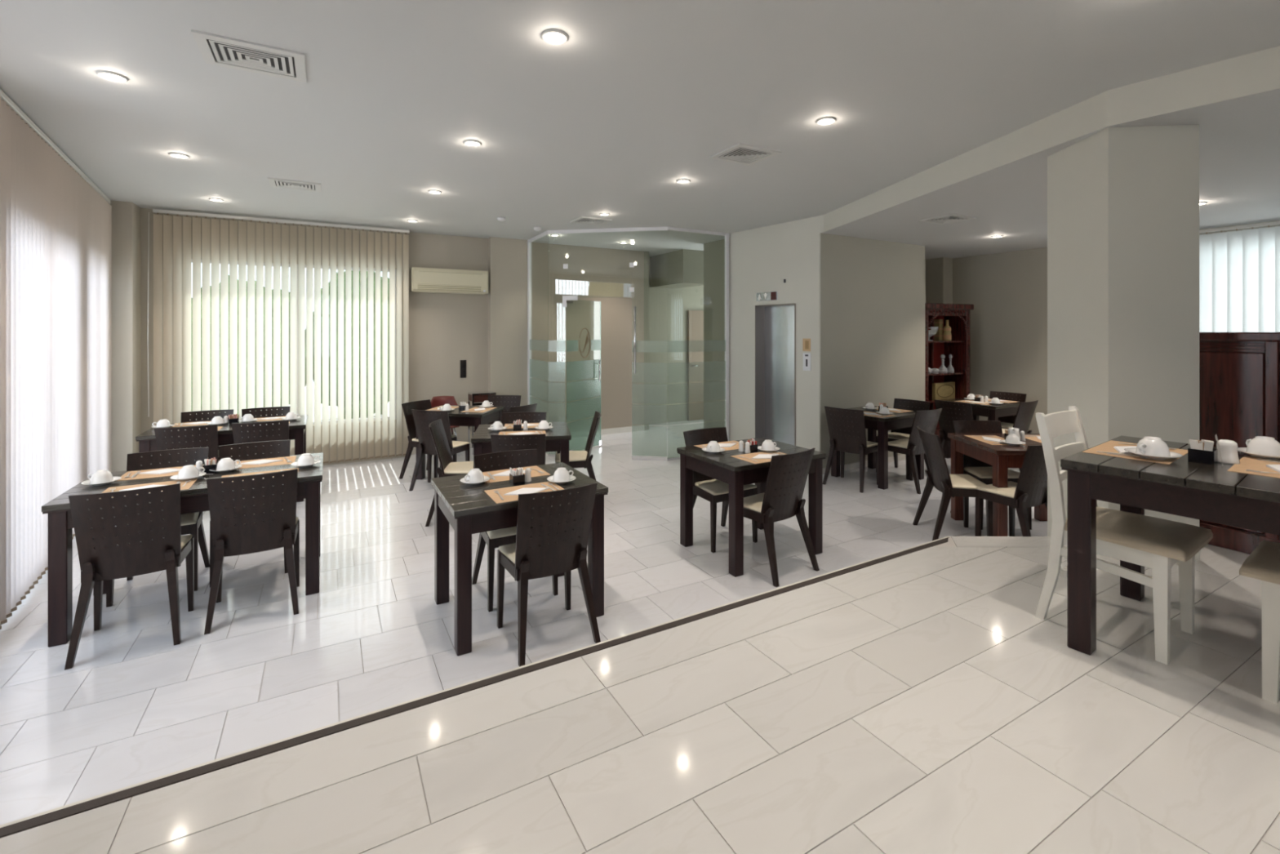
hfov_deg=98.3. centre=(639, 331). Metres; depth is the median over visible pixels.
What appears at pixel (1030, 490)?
dining chair
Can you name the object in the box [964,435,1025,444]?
placemat
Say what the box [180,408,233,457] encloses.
dining chair
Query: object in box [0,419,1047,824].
floor
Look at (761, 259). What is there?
wall
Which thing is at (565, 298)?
glass wall
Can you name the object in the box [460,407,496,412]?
placemat
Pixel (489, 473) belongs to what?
table knife
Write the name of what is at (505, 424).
placemat
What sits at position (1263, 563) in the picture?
chair
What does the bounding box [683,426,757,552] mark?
dining chair
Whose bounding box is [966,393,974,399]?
coffee cup
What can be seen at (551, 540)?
dining chair
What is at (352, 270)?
bush
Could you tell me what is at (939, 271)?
wall
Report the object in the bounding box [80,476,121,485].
saucer
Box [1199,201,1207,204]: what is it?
recessed light
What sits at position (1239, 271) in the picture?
vertical blind
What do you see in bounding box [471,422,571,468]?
dining table
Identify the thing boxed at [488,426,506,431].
saucer
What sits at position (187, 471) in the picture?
coffee cup
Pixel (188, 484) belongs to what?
placemat
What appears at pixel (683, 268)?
wall
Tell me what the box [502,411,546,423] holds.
dining chair
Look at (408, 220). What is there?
recessed light
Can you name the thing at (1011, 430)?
milk jug
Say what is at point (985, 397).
salt shaker
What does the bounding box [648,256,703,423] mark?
wall
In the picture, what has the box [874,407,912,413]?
placemat
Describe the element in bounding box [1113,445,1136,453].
folded napkin
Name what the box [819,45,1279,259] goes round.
ceiling
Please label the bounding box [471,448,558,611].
dining chair
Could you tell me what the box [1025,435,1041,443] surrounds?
placemat
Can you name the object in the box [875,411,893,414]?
saucer
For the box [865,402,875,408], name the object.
coffee cup
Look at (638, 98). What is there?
ceiling
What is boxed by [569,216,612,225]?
ceiling vent
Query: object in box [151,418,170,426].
coffee cup
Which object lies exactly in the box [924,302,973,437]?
display cabinet
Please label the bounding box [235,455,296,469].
placemat
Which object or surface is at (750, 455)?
placemat
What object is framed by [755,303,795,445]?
door
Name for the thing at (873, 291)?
wall
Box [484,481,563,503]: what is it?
placemat
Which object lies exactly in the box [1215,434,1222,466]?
teaspoon
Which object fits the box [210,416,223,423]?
coffee cup
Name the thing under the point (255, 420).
saucer
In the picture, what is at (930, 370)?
box
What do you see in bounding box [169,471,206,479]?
saucer
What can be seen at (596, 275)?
wall
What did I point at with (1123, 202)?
wall column
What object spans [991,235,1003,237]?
recessed light
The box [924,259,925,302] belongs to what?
wall
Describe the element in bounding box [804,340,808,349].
print
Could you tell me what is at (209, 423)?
saucer
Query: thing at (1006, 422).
dining chair
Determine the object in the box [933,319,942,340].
gift box
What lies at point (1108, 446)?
placemat
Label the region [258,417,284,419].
folded napkin
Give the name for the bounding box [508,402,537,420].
dining chair
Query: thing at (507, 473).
folded napkin
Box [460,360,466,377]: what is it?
wall switch
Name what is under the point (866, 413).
folded napkin
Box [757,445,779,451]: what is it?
saucer
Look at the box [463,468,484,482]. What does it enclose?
coffee cup
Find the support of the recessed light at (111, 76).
in the ceiling at (638, 98)
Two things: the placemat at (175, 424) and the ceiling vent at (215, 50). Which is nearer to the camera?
the ceiling vent at (215, 50)
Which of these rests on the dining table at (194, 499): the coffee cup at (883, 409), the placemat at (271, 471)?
the placemat at (271, 471)
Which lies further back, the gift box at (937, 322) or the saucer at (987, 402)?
the gift box at (937, 322)
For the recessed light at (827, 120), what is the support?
in the ceiling at (638, 98)
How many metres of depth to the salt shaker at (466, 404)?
6.34 m
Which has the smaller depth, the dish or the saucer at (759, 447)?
the saucer at (759, 447)
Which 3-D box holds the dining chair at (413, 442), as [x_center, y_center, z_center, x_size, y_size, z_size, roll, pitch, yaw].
[-2.428,1.238,6.355,0.448,0.845,0.442,0,0,22]
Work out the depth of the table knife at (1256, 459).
2.17 m
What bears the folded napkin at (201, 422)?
on the placemat at (175, 424)
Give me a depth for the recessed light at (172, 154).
4.20 m
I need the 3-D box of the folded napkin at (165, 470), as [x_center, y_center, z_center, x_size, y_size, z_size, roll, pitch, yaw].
[-3.082,0.906,3.582,0.124,0.006,0.234,0,0,38]
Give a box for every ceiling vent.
[191,29,306,83]
[267,177,320,191]
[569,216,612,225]
[709,142,781,165]
[919,213,976,224]
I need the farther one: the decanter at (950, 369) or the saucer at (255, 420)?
the decanter at (950, 369)
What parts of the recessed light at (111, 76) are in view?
bulb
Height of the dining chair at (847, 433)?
0.845 m
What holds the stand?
on the floor at (134, 705)
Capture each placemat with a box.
[99,478,197,498]
[115,464,203,481]
[172,421,210,426]
[221,467,298,482]
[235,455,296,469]
[253,416,285,422]
[425,405,458,410]
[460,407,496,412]
[482,465,550,483]
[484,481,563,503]
[498,430,546,435]
[504,422,538,428]
[694,440,738,450]
[730,450,785,463]
[863,410,894,417]
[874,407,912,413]
[953,400,991,404]
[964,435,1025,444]
[983,398,1017,403]
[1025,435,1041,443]
[1081,440,1187,464]
[1226,455,1279,478]
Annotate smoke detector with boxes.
[497,217,505,221]
[533,226,541,231]
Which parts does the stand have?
drawer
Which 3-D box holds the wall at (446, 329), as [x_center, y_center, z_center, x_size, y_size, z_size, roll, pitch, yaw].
[-3.948,0.160,6.984,5.200,3.000,0.275,0,0,-29]
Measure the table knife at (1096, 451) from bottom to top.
0.004 m
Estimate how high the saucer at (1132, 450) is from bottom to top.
0.022 m
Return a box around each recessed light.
[96,70,128,82]
[168,152,189,158]
[208,198,223,201]
[407,219,417,222]
[427,190,441,194]
[463,139,481,146]
[541,29,568,44]
[599,213,609,215]
[676,178,689,183]
[815,116,835,124]
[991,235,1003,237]
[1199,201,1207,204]
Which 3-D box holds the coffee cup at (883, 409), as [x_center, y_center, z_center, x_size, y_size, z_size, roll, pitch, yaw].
[2.681,0.866,6.077,0.103,0.072,0.118,0,0,6]
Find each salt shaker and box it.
[195,460,202,471]
[223,415,228,424]
[465,403,469,410]
[523,421,528,430]
[524,467,531,482]
[738,440,744,451]
[744,441,750,453]
[980,395,984,402]
[984,395,988,402]
[1019,431,1025,440]
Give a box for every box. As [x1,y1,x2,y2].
[202,457,217,473]
[228,413,239,424]
[458,401,466,410]
[509,467,524,484]
[513,419,521,430]
[743,438,757,452]
[878,402,888,410]
[928,367,932,373]
[932,381,955,399]
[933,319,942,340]
[974,394,982,401]
[1004,428,1008,439]
[1187,439,1217,465]
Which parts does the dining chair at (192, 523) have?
leg, leg, seat, backrest, seat frame, leg, leg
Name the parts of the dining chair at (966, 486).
leg, backrest, leg, seat frame, leg, seat, leg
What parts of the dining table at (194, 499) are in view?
leg, leg, leg, leg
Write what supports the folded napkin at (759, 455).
on the placemat at (750, 455)
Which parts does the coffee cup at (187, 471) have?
handle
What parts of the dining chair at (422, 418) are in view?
leg, backrest, leg, seat frame, seat, leg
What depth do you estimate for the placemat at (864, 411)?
6.01 m
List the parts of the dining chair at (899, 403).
seat frame, seat, leg, backrest, leg, leg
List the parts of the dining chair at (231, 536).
leg, leg, backrest, seat frame, leg, leg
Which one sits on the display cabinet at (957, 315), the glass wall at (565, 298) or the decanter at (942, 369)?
the decanter at (942, 369)
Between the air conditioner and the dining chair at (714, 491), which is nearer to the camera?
the dining chair at (714, 491)
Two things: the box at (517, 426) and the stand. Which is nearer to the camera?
the box at (517, 426)
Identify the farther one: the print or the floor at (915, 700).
the print
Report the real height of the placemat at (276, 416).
0.001 m
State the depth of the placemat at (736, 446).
4.38 m
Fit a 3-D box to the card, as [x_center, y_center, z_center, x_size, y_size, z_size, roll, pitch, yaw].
[1.974,0.160,6.559,0.005,0.150,0.110,0,0,-36]
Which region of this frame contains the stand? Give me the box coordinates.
[467,391,496,454]
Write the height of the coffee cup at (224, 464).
0.072 m
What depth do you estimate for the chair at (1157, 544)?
2.30 m
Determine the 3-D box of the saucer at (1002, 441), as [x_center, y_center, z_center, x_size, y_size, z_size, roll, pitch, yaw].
[2.997,0.899,4.451,0.174,0.022,0.174,0,0,-29]
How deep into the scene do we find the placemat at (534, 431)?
4.99 m
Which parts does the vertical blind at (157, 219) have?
head rail, bead chain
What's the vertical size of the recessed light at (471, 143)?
0.010 m
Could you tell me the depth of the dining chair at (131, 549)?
2.89 m
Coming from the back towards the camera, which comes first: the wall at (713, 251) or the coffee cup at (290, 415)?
the wall at (713, 251)
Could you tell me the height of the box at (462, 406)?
0.092 m
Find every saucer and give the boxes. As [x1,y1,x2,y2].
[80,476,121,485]
[151,424,175,427]
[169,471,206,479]
[206,421,228,425]
[208,464,242,472]
[239,418,258,422]
[281,416,301,420]
[290,459,320,466]
[459,475,489,484]
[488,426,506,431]
[533,426,552,430]
[546,475,575,483]
[702,447,724,453]
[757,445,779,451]
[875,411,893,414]
[986,401,1003,404]
[1000,440,1026,445]
[1124,447,1182,459]
[1237,447,1279,459]
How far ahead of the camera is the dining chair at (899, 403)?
6.53 m
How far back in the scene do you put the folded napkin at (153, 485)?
3.21 m
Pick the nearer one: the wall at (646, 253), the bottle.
the bottle
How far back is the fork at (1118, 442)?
2.47 m
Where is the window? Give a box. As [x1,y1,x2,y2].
[191,258,396,425]
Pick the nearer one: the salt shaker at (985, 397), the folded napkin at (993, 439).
the folded napkin at (993, 439)
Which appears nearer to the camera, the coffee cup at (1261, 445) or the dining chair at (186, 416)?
the coffee cup at (1261, 445)
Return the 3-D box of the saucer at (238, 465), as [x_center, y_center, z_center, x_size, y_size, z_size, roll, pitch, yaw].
[-2.703,0.899,3.613,0.174,0.022,0.174,0,0,-29]
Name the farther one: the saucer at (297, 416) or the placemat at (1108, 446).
the saucer at (297, 416)
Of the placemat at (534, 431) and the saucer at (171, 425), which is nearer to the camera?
the placemat at (534, 431)
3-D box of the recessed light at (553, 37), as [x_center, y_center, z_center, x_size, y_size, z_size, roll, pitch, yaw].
[-0.388,-1.335,2.515,0.124,0.010,0.124,0,0,-29]
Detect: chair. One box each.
[64,483,194,670]
[106,447,209,607]
[154,424,218,462]
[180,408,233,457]
[204,468,299,634]
[209,440,290,586]
[231,419,293,455]
[241,406,289,453]
[399,399,456,482]
[408,408,470,491]
[425,418,473,526]
[431,395,459,456]
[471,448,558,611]
[486,395,521,424]
[490,433,546,465]
[497,482,600,666]
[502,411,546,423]
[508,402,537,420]
[555,410,601,479]
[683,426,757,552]
[743,447,819,586]
[822,405,877,493]
[875,398,930,480]
[888,408,942,493]
[912,426,992,540]
[933,399,973,448]
[950,420,1031,529]
[975,444,1047,536]
[987,391,1026,429]
[1001,400,1038,471]
[1035,405,1213,664]
[1239,540,1279,703]
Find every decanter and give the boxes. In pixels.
[938,354,947,373]
[946,354,954,372]
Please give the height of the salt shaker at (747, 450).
0.082 m
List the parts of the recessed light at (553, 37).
bulb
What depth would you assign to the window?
7.23 m
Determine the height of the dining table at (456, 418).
0.750 m
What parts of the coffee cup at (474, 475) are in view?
handle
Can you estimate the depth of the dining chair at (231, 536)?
3.20 m
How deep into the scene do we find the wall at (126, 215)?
5.72 m
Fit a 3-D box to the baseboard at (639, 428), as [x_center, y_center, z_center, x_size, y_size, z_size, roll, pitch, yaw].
[-0.810,1.615,8.769,2.020,0.090,0.015,0,0,-29]
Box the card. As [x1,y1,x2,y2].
[802,338,810,351]
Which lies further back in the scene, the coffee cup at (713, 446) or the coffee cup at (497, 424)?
the coffee cup at (497, 424)
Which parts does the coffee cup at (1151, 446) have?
handle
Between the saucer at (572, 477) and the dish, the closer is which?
the saucer at (572, 477)
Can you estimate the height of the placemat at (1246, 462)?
0.001 m
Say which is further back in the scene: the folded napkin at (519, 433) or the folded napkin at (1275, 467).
the folded napkin at (519, 433)
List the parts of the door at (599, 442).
pull handle, lock plate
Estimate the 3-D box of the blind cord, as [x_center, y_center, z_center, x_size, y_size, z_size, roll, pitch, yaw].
[-5.240,-0.180,5.900,0.008,2.180,0.019,0,0,-3]
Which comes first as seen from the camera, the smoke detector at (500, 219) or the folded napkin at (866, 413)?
the folded napkin at (866, 413)
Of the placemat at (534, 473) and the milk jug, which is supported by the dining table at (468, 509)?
the placemat at (534, 473)
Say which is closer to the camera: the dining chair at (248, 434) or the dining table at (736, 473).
the dining table at (736, 473)
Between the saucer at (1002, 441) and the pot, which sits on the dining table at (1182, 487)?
the pot
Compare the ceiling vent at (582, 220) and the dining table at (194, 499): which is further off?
the ceiling vent at (582, 220)
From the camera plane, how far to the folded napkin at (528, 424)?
5.34 m
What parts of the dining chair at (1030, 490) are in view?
leg, seat, leg, seat frame, leg, backrest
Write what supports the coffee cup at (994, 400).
on the saucer at (987, 402)
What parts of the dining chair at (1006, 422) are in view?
seat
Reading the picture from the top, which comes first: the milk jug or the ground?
the ground
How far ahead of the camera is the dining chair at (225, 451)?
4.03 m
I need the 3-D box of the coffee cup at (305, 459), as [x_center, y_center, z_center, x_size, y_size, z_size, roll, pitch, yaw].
[-2.255,0.866,3.746,0.118,0.072,0.103,0,0,8]
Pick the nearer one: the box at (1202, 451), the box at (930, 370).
the box at (1202, 451)
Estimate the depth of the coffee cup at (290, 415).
5.65 m
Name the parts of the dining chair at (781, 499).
seat, seat frame, leg, backrest, leg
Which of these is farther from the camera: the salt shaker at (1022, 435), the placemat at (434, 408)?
the placemat at (434, 408)
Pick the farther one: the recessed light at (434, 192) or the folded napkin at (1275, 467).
the recessed light at (434, 192)
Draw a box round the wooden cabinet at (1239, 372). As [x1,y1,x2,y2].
[1199,332,1279,554]
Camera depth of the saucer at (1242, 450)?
2.21 m
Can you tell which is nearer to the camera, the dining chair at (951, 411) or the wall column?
the wall column
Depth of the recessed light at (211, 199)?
5.62 m
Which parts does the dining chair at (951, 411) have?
leg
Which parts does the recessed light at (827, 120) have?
bulb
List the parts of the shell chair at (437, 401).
leg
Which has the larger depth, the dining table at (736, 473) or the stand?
the stand
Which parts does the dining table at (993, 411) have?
leg, leg, leg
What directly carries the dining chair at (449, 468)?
on the floor at (134, 705)
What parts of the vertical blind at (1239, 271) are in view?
head rail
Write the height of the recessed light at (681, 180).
0.010 m
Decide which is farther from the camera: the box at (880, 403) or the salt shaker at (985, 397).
the salt shaker at (985, 397)
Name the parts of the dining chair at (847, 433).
leg, leg, backrest, seat frame, leg, seat, leg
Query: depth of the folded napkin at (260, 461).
3.83 m
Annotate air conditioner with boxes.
[409,266,488,294]
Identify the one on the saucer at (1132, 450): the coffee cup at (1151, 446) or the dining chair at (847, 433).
the coffee cup at (1151, 446)
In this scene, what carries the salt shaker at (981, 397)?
on the placemat at (962, 401)
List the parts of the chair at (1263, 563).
seat, leg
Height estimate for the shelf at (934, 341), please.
0.022 m
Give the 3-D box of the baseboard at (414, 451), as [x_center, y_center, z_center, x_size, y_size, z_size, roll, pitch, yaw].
[-2.669,1.615,7.718,1.090,0.090,0.015,0,0,-29]
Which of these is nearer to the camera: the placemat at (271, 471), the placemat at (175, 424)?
the placemat at (271, 471)
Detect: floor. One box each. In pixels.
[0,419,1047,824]
[0,536,1279,853]
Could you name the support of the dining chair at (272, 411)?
on the floor at (134, 705)
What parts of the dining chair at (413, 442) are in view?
leg, backrest, leg, seat frame, seat, leg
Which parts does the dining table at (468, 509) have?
leg, leg, leg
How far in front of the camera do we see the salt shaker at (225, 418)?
5.43 m
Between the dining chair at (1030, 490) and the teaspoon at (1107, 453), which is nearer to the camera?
the teaspoon at (1107, 453)
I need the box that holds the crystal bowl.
[928,326,937,341]
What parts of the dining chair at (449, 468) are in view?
leg, backrest, seat frame, seat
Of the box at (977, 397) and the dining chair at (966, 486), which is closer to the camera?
the dining chair at (966, 486)
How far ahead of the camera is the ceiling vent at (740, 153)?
4.17 m
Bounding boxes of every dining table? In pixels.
[41,452,323,647]
[135,414,307,502]
[416,404,503,479]
[431,462,608,655]
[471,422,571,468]
[676,437,826,577]
[831,405,924,489]
[941,398,1022,457]
[947,433,1047,536]
[1060,435,1279,655]
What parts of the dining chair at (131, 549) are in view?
leg, leg, backrest, seat frame, seat, leg, leg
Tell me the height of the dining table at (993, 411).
0.750 m
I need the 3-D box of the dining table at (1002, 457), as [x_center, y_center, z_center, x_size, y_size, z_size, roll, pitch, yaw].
[3.160,1.285,4.581,0.840,0.750,0.718,0,0,2]
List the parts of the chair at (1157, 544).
leg, leg, seat frame, seat, leg, leg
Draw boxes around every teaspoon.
[1106,453,1149,458]
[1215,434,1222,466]
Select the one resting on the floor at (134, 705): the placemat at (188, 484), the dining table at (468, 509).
the dining table at (468, 509)
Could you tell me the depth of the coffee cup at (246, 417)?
5.51 m
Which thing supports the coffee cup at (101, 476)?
on the saucer at (115, 478)
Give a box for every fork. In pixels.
[493,489,503,499]
[1118,442,1176,449]
[1245,469,1279,473]
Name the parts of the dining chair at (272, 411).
backrest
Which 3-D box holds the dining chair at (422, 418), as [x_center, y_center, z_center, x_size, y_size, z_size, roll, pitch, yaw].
[-2.131,1.238,5.910,0.442,0.845,0.448,0,0,16]
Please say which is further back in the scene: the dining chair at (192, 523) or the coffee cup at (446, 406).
the coffee cup at (446, 406)
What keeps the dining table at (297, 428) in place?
on the floor at (134, 705)
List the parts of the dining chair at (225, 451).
leg, backrest, leg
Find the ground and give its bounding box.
[288,384,389,421]
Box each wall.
[110,200,141,471]
[141,208,527,465]
[527,226,728,461]
[531,242,644,431]
[644,251,648,430]
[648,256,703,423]
[703,237,729,440]
[729,215,820,451]
[820,233,924,467]
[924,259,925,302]
[925,257,952,303]
[952,220,1279,433]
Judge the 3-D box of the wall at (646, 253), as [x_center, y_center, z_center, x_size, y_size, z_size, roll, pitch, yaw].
[-0.017,0.160,9.519,0.100,3.000,0.510,0,0,-29]
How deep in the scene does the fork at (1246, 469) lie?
1.99 m
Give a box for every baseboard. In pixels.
[411,441,471,453]
[569,425,644,438]
[822,453,906,474]
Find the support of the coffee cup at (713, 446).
on the saucer at (704, 449)
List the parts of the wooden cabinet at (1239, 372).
raised panel, moulding, moulding, moulding, cap rail, rail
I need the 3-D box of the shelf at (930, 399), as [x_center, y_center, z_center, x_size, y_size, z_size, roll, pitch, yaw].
[4.267,0.991,8.018,0.860,0.022,0.360,0,0,-23]
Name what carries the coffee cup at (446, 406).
on the saucer
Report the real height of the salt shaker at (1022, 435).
0.082 m
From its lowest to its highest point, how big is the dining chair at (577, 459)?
0.845 m
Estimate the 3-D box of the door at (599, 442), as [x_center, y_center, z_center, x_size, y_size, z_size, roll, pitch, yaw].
[-0.757,0.605,7.653,0.077,2.080,0.800,0,0,31]
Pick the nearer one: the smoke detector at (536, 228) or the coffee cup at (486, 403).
the coffee cup at (486, 403)
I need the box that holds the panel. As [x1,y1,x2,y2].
[803,352,810,370]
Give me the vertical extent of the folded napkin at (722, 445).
0.006 m
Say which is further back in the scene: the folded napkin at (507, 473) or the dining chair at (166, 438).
the dining chair at (166, 438)
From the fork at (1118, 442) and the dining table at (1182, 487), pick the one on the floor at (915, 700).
the dining table at (1182, 487)
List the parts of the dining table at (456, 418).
leg, leg, leg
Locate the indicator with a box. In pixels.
[755,291,777,301]
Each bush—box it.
[191,275,306,416]
[305,270,389,419]
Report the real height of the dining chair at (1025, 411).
0.845 m
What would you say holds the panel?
attached to the wall at (761, 259)
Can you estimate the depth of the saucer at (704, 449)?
4.15 m
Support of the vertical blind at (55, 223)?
hanging from the ceiling at (638, 98)
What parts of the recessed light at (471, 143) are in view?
bulb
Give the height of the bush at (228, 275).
3.009 m
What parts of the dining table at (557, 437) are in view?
leg, leg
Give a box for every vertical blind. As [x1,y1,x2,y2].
[0,88,111,629]
[152,208,413,463]
[1199,221,1279,332]
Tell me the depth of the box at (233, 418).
5.45 m
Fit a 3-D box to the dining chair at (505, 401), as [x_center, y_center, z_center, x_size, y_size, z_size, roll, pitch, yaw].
[-1.736,1.238,6.861,0.442,0.845,0.448,0,0,4]
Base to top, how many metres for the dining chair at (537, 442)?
0.845 m
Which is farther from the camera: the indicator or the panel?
the indicator
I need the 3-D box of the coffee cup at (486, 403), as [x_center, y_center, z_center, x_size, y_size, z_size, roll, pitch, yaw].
[-1.835,0.866,6.620,0.103,0.072,0.118,0,0,12]
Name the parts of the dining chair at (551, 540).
leg, seat, leg, seat frame, backrest, leg, leg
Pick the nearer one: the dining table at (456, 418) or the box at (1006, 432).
the box at (1006, 432)
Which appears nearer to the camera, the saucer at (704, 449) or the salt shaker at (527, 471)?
the salt shaker at (527, 471)
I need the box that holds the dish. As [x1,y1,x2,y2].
[931,368,939,373]
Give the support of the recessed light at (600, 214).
in the ceiling at (638, 98)
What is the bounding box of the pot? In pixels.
[1216,439,1239,464]
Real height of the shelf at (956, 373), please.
0.022 m
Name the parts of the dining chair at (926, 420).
seat, seat frame, leg, leg, backrest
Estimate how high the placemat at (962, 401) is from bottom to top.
0.001 m
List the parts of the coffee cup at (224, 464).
handle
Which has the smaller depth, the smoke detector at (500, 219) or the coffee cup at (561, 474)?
the coffee cup at (561, 474)
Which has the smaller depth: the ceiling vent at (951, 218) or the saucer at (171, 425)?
the saucer at (171, 425)
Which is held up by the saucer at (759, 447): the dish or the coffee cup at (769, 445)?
the coffee cup at (769, 445)
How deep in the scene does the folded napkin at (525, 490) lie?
3.13 m
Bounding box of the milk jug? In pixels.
[1008,427,1020,439]
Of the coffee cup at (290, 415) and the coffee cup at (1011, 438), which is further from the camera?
the coffee cup at (290, 415)
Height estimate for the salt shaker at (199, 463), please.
0.082 m
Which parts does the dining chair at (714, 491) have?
leg, backrest, leg, seat frame, leg, seat, leg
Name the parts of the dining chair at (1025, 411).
backrest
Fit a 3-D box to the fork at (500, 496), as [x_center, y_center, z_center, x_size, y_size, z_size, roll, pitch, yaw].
[-0.780,0.904,3.067,0.023,0.007,0.188,0,0,-27]
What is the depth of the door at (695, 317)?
10.35 m
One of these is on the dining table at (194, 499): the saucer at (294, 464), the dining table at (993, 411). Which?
the saucer at (294, 464)
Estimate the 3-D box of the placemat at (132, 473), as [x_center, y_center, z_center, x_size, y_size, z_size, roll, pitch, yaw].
[-3.077,0.909,3.573,0.410,0.001,0.270,0,0,-29]
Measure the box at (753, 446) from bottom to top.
0.092 m
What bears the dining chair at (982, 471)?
on the floor at (134, 705)
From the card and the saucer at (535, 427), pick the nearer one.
the saucer at (535, 427)
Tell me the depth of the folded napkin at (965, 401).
7.07 m
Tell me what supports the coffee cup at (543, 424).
on the saucer at (535, 427)
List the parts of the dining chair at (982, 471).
backrest, leg, seat frame, seat, leg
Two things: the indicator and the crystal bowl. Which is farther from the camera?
the crystal bowl
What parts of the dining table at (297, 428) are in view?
leg, leg, leg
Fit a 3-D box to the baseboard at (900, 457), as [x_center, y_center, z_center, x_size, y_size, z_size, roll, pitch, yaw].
[2.957,1.625,6.901,1.960,0.070,0.015,0,0,-29]
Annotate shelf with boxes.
[928,340,965,342]
[928,371,965,375]
[928,397,958,403]
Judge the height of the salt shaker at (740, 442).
0.082 m
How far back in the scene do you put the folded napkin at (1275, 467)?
2.06 m
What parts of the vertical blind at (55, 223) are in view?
head rail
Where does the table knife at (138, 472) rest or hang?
on the placemat at (132, 473)
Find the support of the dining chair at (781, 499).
on the floor at (134, 705)
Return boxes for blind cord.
[147,212,149,416]
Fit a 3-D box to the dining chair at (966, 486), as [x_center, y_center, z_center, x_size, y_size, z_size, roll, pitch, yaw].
[2.537,1.238,4.519,0.448,0.845,0.442,0,0,7]
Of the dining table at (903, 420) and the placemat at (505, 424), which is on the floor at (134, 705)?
the dining table at (903, 420)
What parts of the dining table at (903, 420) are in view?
leg, leg, leg, leg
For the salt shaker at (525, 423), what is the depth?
5.11 m
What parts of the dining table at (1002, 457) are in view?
leg, leg, leg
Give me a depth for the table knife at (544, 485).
3.22 m
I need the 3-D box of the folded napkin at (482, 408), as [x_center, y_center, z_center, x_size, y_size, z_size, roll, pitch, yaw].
[-1.859,0.906,6.430,0.124,0.006,0.234,0,0,34]
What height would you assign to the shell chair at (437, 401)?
0.805 m
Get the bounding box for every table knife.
[130,471,140,478]
[487,472,495,479]
[541,484,555,490]
[1096,450,1139,456]
[1256,458,1279,462]
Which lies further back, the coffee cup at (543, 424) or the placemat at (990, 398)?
the placemat at (990, 398)
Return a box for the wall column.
[1047,124,1199,559]
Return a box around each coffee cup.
[87,469,113,484]
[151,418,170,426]
[177,464,204,479]
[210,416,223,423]
[216,457,240,471]
[238,413,253,421]
[284,412,300,419]
[297,453,319,465]
[439,404,451,410]
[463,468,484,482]
[481,400,492,406]
[490,421,503,429]
[537,420,551,428]
[552,467,573,481]
[706,440,719,451]
[761,440,776,450]
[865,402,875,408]
[879,406,889,413]
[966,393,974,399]
[991,397,999,403]
[1004,434,1020,444]
[1135,436,1170,457]
[1245,435,1279,456]
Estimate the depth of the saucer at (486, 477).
3.30 m
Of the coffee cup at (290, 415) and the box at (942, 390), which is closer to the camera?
the coffee cup at (290, 415)
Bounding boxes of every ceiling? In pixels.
[0,0,1279,256]
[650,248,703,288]
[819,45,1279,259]
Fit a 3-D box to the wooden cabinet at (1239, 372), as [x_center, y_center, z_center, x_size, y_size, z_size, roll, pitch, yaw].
[3.983,0.632,2.251,0.090,1.255,2.640,0,0,-29]
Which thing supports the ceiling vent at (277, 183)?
in the ceiling at (638, 98)
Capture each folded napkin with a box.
[118,484,165,491]
[137,468,180,474]
[182,421,208,424]
[240,459,283,464]
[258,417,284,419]
[474,407,485,410]
[492,470,532,475]
[503,487,549,495]
[507,431,537,435]
[521,423,538,426]
[718,443,736,447]
[751,453,778,458]
[863,412,881,415]
[964,400,985,403]
[982,435,1001,442]
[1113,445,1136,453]
[1265,464,1279,472]
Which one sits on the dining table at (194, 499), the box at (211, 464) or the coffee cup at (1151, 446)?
the box at (211, 464)
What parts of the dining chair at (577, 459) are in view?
seat, seat frame, leg, backrest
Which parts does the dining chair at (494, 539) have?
leg, leg, seat frame, seat, backrest, leg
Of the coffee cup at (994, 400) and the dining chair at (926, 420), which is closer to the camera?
the dining chair at (926, 420)
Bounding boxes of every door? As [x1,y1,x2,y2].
[566,299,601,450]
[687,310,703,420]
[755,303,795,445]
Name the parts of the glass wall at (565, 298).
post, rail, clamp plate, rail, clamp plate, clamp plate, pull handle, rail, rail, rail, post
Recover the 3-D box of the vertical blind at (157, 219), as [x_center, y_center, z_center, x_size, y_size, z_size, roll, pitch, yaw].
[-4.105,0.149,6.597,2.606,2.927,0.047,0,0,-29]
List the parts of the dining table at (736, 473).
leg, leg, leg, leg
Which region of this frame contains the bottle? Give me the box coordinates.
[942,320,951,340]
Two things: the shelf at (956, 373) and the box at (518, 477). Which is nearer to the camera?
the box at (518, 477)
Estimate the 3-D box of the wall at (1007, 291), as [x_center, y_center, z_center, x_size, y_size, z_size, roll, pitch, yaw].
[6.870,0.260,5.262,0.140,2.800,8.400,0,0,-29]
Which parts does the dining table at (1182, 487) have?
leg, leg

